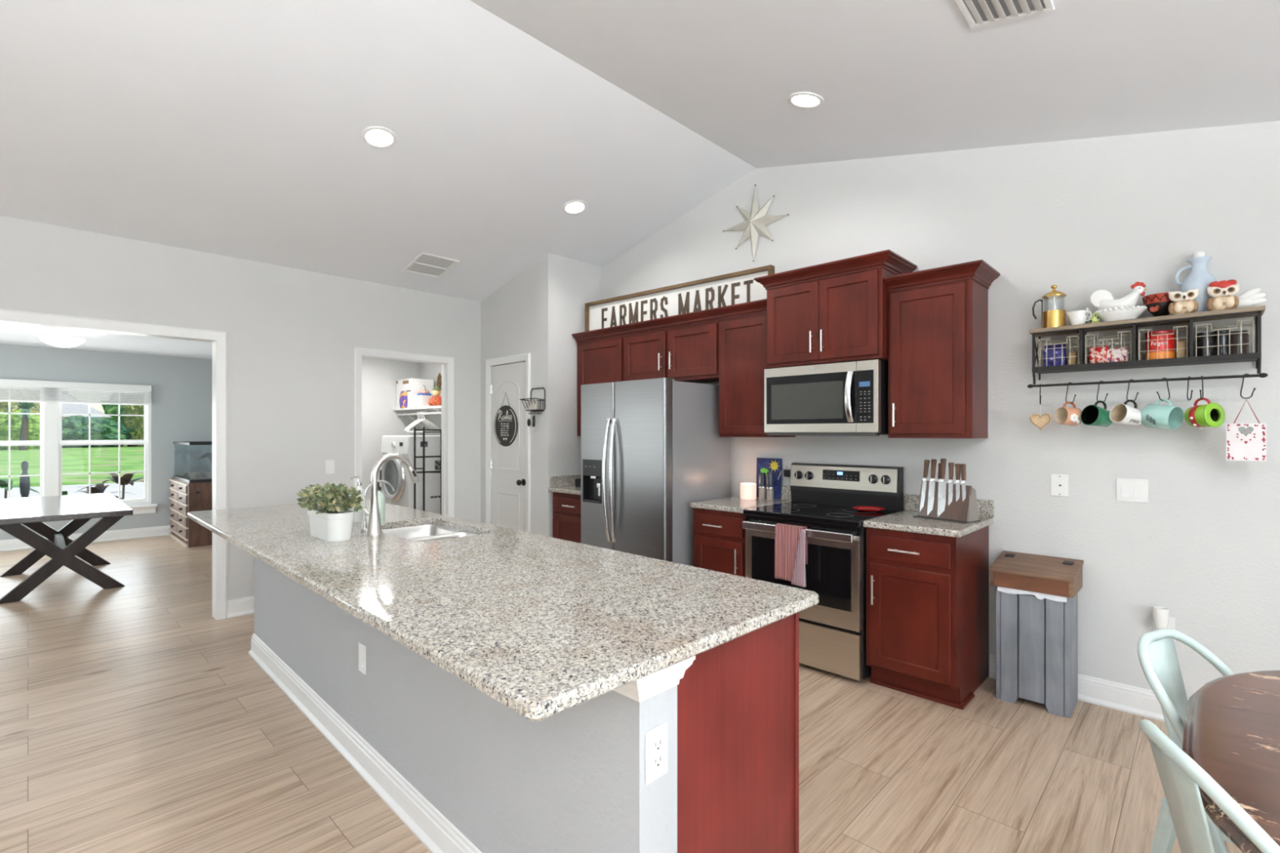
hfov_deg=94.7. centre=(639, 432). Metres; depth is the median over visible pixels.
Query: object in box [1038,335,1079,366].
wire basket
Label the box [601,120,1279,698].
wall
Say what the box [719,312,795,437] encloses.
upper cabinet
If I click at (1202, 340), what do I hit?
jar
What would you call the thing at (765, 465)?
flower painting
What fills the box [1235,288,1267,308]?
figurine
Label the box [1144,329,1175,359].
coffee canister
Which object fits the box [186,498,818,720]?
island countertop
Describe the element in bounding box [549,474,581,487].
backsplash
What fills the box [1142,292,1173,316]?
patterned bowl
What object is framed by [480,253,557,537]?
wall
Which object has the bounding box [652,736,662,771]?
receptacle
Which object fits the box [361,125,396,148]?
recessed light
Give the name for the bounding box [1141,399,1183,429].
mug
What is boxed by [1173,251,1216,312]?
jug
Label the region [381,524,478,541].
sink
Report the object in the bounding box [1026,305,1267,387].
mug rack
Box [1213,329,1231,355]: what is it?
jar
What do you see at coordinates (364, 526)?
filtered water faucet
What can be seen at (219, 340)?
trim
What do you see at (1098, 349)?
bag
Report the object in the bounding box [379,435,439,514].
washing machine
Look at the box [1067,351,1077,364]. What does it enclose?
box
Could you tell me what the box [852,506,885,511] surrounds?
plate
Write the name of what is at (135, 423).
shrub
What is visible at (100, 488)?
plant
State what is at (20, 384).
roller blind
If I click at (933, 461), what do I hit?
kitchen knife
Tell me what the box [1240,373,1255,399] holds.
s-hook
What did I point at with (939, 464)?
kitchen knife
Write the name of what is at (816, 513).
cooktop
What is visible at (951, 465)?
kitchen knife
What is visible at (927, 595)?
base cabinet
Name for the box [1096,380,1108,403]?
s-hook
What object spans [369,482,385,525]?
soap dispenser
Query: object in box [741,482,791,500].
backsplash
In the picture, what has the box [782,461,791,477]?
outlet
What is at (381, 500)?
bottle
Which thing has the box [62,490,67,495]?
plant
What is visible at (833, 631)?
oven range
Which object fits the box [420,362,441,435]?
wall
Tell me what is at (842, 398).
microwave
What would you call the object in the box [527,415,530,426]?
key fob
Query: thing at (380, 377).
wall
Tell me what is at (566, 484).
countertop
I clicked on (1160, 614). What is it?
night light
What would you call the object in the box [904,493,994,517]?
backsplash
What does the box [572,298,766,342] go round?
crown molding
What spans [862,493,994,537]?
countertop
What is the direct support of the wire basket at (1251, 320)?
on the mug rack at (1224, 317)
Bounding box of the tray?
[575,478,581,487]
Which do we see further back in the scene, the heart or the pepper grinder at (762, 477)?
the pepper grinder at (762, 477)
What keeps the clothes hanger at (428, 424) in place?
hanging from the shelf at (437, 408)
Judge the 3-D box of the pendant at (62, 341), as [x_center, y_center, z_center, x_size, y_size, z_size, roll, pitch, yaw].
[-5.952,-0.971,6.074,0.356,0.178,0.356,0,0,44]
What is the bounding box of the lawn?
[0,444,144,488]
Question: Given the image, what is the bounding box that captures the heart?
[1029,404,1052,431]
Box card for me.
[1226,400,1266,461]
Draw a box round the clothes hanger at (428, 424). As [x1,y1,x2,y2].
[405,411,435,432]
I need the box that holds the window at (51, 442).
[0,386,157,514]
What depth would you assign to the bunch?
5.34 m
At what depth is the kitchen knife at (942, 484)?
3.32 m
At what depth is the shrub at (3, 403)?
60.00 m
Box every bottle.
[352,485,364,522]
[377,490,385,525]
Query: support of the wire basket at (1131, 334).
on the mug rack at (1224, 317)
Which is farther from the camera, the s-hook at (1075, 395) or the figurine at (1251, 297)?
the s-hook at (1075, 395)
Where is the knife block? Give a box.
[912,480,980,524]
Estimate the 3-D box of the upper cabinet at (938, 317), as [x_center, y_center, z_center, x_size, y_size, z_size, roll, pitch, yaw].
[1.750,-0.442,3.424,0.514,0.944,0.378,0,0,44]
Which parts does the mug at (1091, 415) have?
handle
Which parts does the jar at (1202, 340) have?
lid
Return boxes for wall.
[0,215,480,599]
[0,343,212,540]
[361,357,420,499]
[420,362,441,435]
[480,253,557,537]
[557,255,601,475]
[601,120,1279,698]
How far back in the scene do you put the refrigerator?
4.29 m
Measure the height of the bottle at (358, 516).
0.200 m
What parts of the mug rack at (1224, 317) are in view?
frame, hook rail, panel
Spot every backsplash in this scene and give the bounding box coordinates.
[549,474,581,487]
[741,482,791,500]
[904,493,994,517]
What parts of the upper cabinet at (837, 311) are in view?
door, handle, handle, crown, door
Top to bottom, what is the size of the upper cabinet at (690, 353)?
0.432 m
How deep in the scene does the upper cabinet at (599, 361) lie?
5.27 m
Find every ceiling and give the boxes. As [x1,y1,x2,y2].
[0,0,1279,302]
[0,323,212,359]
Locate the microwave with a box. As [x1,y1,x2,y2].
[764,358,888,435]
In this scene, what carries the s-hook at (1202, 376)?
hanging from the mug rack at (1224, 317)
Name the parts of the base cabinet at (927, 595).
handle, handle, drawer, door, shoe moulding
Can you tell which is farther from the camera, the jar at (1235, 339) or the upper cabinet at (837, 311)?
the upper cabinet at (837, 311)
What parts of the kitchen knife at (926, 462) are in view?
blade, handle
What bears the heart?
hanging from the s-hook at (1040, 396)
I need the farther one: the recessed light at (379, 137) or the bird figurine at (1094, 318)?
the recessed light at (379, 137)
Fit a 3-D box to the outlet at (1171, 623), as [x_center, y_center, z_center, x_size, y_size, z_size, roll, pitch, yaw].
[2.570,0.958,2.892,0.082,0.120,0.008,0,0,44]
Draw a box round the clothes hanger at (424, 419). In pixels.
[407,410,439,432]
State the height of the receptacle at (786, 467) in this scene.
0.068 m
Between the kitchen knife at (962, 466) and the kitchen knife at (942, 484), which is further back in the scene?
the kitchen knife at (942, 484)
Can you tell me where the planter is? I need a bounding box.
[296,482,365,541]
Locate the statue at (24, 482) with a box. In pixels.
[19,460,30,497]
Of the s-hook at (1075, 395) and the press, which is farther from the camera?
the press
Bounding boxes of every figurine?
[1084,307,1090,324]
[1089,312,1099,323]
[1168,288,1199,315]
[1207,279,1239,311]
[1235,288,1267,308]
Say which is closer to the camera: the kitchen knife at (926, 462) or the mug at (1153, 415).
the mug at (1153, 415)
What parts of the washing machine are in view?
door glass, control panel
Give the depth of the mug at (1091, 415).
2.94 m
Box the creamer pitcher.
[1065,310,1092,324]
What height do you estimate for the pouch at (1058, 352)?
0.125 m
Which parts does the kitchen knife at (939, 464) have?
handle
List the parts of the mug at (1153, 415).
handle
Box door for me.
[490,361,525,531]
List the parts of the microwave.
door, glass, handle, control panel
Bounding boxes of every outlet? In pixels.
[644,722,667,784]
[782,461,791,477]
[1152,617,1175,642]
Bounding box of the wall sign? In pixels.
[585,264,774,331]
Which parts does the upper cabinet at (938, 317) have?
handle, door, crown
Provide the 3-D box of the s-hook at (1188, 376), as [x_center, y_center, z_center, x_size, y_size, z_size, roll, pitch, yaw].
[2.535,-0.206,2.719,0.007,0.111,0.051,0,0,21]
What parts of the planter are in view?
pot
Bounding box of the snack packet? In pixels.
[1177,338,1186,357]
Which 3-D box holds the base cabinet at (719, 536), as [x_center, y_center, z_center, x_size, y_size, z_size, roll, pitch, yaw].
[0.737,0.968,4.197,0.462,0.885,0.670,0,0,44]
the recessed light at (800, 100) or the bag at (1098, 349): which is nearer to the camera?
the bag at (1098, 349)
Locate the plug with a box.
[777,469,790,479]
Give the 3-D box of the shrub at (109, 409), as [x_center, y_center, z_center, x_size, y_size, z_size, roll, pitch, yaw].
[-72.189,-3.605,86.784,10.245,10.645,10.640,0,0,44]
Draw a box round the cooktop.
[742,501,900,527]
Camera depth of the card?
2.59 m
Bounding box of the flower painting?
[755,457,782,499]
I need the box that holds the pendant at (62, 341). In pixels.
[37,328,85,347]
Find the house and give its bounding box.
[62,395,111,419]
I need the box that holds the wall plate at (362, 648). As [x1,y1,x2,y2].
[358,642,365,675]
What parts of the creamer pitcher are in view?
handle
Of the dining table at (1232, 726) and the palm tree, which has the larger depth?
the palm tree
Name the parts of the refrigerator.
door, handle, handle, door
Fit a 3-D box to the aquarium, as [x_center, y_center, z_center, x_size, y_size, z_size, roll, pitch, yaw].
[-5.794,0.369,7.866,1.192,0.498,0.532,0,0,44]
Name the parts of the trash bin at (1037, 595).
lid, lid, lid, hinge rail, lid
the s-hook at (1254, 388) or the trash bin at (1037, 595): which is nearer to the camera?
the s-hook at (1254, 388)
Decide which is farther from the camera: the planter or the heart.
the heart
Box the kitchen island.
[186,498,818,852]
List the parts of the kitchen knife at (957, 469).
handle, blade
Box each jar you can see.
[740,483,756,499]
[1195,332,1214,356]
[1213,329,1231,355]
[1230,330,1248,354]
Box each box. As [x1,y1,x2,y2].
[395,377,433,408]
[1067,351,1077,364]
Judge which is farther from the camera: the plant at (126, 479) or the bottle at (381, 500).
the plant at (126, 479)
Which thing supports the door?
in the wall at (520, 317)
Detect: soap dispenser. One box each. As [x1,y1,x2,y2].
[351,475,364,522]
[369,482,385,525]
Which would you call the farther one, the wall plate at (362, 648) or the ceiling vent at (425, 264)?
the ceiling vent at (425, 264)
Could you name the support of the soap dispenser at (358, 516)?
on the island countertop
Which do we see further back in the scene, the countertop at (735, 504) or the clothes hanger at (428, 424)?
the clothes hanger at (428, 424)
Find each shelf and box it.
[392,405,441,429]
[1031,352,1261,373]
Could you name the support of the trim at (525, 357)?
attached to the wall at (520, 317)
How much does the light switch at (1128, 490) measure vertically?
0.116 m
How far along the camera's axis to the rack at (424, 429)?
6.14 m
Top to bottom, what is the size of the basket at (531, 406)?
0.243 m
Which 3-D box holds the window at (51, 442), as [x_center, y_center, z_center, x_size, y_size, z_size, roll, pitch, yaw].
[-7.331,0.235,7.337,0.160,1.710,2.055,0,0,44]
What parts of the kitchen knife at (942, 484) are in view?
blade, handle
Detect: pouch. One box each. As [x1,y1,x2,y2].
[399,391,407,408]
[1043,343,1066,366]
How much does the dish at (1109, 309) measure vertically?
0.193 m
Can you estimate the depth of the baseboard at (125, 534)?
7.75 m
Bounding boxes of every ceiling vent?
[402,252,458,278]
[954,0,1054,28]
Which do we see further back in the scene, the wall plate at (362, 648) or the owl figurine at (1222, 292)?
the owl figurine at (1222, 292)
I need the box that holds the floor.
[0,535,1243,852]
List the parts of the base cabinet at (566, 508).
drawer, door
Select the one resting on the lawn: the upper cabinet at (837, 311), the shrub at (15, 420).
the shrub at (15, 420)
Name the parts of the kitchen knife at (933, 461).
blade, handle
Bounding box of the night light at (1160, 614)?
[1152,606,1168,629]
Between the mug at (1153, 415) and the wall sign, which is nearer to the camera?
the mug at (1153, 415)
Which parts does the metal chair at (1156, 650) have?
leg, seat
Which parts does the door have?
panel, panel, knob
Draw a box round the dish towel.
[774,523,807,586]
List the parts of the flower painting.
yellow flower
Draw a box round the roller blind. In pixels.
[0,378,151,404]
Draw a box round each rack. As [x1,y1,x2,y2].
[413,426,441,514]
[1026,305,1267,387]
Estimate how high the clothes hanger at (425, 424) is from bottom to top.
0.255 m
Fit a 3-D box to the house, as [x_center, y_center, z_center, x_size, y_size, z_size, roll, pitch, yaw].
[-71.378,-1.570,72.926,9.600,6.200,8.400,0,0,44]
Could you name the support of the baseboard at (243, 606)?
attached to the wall at (293, 334)
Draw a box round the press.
[1031,284,1066,328]
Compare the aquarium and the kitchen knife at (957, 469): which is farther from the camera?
the aquarium
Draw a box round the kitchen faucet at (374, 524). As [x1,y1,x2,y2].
[362,453,419,535]
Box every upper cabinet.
[577,335,624,435]
[623,320,719,383]
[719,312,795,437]
[753,249,917,368]
[884,259,999,438]
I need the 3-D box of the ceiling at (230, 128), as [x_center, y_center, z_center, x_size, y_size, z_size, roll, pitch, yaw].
[-1.127,-1.489,0.856,8.211,1.350,8.470,0,0,44]
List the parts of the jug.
handle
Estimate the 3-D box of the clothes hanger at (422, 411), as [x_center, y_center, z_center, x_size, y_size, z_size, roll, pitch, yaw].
[-2.578,-0.134,6.996,0.018,0.255,0.447,0,0,32]
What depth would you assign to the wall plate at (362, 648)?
2.46 m
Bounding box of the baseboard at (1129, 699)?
[988,653,1188,721]
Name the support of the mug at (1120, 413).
hanging from the s-hook at (1130, 380)
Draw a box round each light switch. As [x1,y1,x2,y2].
[325,459,334,474]
[1116,478,1148,502]
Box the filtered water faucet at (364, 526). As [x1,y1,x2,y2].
[360,480,395,531]
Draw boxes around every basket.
[519,387,545,414]
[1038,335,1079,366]
[1084,330,1132,364]
[1137,325,1188,359]
[1195,319,1253,356]
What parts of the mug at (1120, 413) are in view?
handle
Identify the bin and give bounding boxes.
[410,385,435,407]
[988,551,1083,718]
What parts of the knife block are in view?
panel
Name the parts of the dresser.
drawer, drawer, drawer, drawer, drawer, drawer, drawer, drawer, drawer, drawer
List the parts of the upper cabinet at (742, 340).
door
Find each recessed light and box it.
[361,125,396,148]
[562,200,586,214]
[787,92,823,108]
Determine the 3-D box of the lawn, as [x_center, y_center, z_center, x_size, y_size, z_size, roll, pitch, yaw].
[-55.851,1.630,74.630,136.000,0.200,270.000,0,0,44]
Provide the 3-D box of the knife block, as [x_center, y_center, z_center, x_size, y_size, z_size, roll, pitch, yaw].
[1.731,0.381,3.338,0.160,0.215,0.300,0,0,-32]
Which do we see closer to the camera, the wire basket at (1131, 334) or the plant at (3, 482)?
the wire basket at (1131, 334)
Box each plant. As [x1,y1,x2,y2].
[0,479,39,498]
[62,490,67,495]
[74,472,144,499]
[77,483,134,498]
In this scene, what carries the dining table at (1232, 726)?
on the floor
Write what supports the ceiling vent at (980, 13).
in the ceiling at (230, 128)
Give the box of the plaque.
[493,391,517,446]
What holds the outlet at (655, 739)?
attached to the kitchen island
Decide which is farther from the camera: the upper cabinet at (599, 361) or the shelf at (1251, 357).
the upper cabinet at (599, 361)
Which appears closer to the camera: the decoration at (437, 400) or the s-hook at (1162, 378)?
the s-hook at (1162, 378)
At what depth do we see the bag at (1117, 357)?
2.92 m
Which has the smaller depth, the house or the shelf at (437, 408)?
the shelf at (437, 408)
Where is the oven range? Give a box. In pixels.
[742,462,903,680]
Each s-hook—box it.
[1039,383,1041,404]
[1065,382,1076,404]
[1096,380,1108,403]
[1126,379,1138,402]
[1156,377,1169,400]
[1186,376,1193,400]
[1199,375,1203,399]
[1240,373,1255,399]
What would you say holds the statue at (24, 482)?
on the garden bed
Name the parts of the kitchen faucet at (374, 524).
lever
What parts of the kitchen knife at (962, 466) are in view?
handle, blade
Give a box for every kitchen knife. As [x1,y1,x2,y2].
[920,459,929,511]
[927,458,937,515]
[937,458,946,516]
[937,462,940,481]
[947,462,954,505]
[955,463,960,502]
[960,463,966,502]
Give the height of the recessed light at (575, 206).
0.052 m
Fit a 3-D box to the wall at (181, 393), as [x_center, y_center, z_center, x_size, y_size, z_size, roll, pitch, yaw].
[-7.619,0.160,7.096,0.120,2.500,4.450,0,0,44]
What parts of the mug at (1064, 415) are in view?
handle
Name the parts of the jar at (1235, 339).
lid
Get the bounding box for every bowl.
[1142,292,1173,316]
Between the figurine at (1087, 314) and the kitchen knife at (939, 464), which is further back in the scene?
the kitchen knife at (939, 464)
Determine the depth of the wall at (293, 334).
4.68 m
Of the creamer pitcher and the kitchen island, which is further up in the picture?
the creamer pitcher
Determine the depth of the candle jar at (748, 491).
4.30 m
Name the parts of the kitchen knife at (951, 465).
blade, handle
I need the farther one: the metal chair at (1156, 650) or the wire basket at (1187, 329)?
the wire basket at (1187, 329)
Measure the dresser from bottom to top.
0.790 m
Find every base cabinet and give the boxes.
[552,492,581,543]
[693,507,748,577]
[866,525,988,710]
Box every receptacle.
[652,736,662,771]
[784,465,789,470]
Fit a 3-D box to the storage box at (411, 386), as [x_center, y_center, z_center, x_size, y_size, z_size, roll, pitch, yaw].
[-2.830,-0.485,7.411,0.420,0.359,0.292,0,0,44]
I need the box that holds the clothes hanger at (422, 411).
[406,410,437,432]
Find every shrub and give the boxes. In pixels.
[0,389,39,416]
[0,408,39,449]
[62,415,133,448]
[101,393,142,423]
[121,397,144,447]
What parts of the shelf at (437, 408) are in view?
rod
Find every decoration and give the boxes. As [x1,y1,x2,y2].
[427,373,441,406]
[723,184,788,262]
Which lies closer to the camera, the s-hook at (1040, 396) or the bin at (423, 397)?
the s-hook at (1040, 396)
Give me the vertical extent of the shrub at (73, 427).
3.515 m
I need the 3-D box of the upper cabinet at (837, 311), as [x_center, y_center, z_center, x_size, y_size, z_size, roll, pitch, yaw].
[1.255,-0.744,3.847,0.904,0.608,0.456,0,0,44]
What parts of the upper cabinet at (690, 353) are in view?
door, handle, handle, door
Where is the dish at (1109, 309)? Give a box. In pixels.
[1089,281,1147,321]
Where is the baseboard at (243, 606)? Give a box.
[227,595,253,617]
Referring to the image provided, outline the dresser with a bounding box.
[168,477,212,547]
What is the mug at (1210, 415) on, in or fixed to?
hanging from the s-hook at (1202, 376)
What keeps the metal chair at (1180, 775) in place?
on the floor
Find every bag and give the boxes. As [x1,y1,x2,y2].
[1088,345,1108,363]
[1106,346,1129,362]
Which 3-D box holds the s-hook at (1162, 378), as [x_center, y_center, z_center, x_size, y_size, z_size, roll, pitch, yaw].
[2.471,-0.205,2.785,0.051,0.111,0.007,0,0,22]
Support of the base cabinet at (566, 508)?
on the floor
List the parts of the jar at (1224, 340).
lid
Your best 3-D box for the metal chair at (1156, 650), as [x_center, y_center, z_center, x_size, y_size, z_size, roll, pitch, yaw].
[1.559,0.986,1.465,0.436,0.852,0.476,0,0,-27]
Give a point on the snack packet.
(1181, 343)
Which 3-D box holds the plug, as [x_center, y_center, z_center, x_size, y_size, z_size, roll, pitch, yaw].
[1.042,0.359,4.334,0.123,0.183,0.033,0,0,44]
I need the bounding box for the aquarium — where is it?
[173,441,212,483]
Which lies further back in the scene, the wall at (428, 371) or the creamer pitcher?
the wall at (428, 371)
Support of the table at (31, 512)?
on the floor
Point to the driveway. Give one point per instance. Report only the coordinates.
(138, 487)
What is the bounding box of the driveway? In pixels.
[0,481,144,499]
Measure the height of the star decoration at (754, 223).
0.587 m
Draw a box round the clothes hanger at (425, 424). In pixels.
[404,411,431,432]
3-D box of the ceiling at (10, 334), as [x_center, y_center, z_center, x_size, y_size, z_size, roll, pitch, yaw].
[-5.912,-1.125,5.438,5.039,0.130,4.430,0,0,44]
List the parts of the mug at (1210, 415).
handle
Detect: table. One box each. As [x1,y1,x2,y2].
[0,493,133,604]
[1182,670,1279,852]
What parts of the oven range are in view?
knob, handle, oven door, rail, knob, storage drawer, control panel, knob, knob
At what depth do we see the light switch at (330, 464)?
5.02 m
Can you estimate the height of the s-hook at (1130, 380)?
0.111 m
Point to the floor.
(134, 718)
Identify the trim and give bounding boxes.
[0,308,227,619]
[354,346,454,517]
[485,352,530,533]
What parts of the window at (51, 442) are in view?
sash, sash, sash, sash, sill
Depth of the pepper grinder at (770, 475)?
4.28 m
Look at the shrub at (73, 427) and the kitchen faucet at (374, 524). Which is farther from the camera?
the shrub at (73, 427)
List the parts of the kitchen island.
baseboard, cap moulding, panel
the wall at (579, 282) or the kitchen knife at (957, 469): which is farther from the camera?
the wall at (579, 282)
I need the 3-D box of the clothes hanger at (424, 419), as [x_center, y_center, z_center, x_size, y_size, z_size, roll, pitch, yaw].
[-2.542,-0.134,6.961,0.018,0.255,0.447,0,0,36]
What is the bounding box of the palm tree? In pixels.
[0,396,39,449]
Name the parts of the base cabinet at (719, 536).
handle, drawer, door, handle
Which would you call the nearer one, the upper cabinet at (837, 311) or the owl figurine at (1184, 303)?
the owl figurine at (1184, 303)
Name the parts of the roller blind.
rail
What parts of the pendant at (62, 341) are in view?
lamp shade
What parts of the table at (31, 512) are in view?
leg, leg, leg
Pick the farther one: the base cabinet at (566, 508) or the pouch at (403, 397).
the pouch at (403, 397)
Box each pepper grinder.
[758,472,765,499]
[766,471,773,500]
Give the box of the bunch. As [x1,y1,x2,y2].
[532,415,535,432]
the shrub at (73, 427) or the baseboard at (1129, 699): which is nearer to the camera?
the baseboard at (1129, 699)
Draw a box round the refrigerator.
[581,377,730,566]
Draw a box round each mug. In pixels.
[1054,401,1081,426]
[1080,400,1112,426]
[1109,400,1142,425]
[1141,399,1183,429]
[1184,397,1225,428]
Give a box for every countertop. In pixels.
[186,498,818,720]
[547,474,581,495]
[690,482,791,513]
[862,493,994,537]
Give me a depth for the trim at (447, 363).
5.81 m
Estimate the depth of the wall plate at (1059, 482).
3.18 m
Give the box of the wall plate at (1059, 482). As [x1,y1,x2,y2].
[1050,474,1068,496]
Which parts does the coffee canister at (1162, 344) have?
lid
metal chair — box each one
[1137,628,1235,852]
[1138,719,1279,852]
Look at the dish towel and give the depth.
3.48 m
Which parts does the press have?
handle, lid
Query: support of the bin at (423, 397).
on the shelf at (437, 408)
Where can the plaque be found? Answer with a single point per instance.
(505, 423)

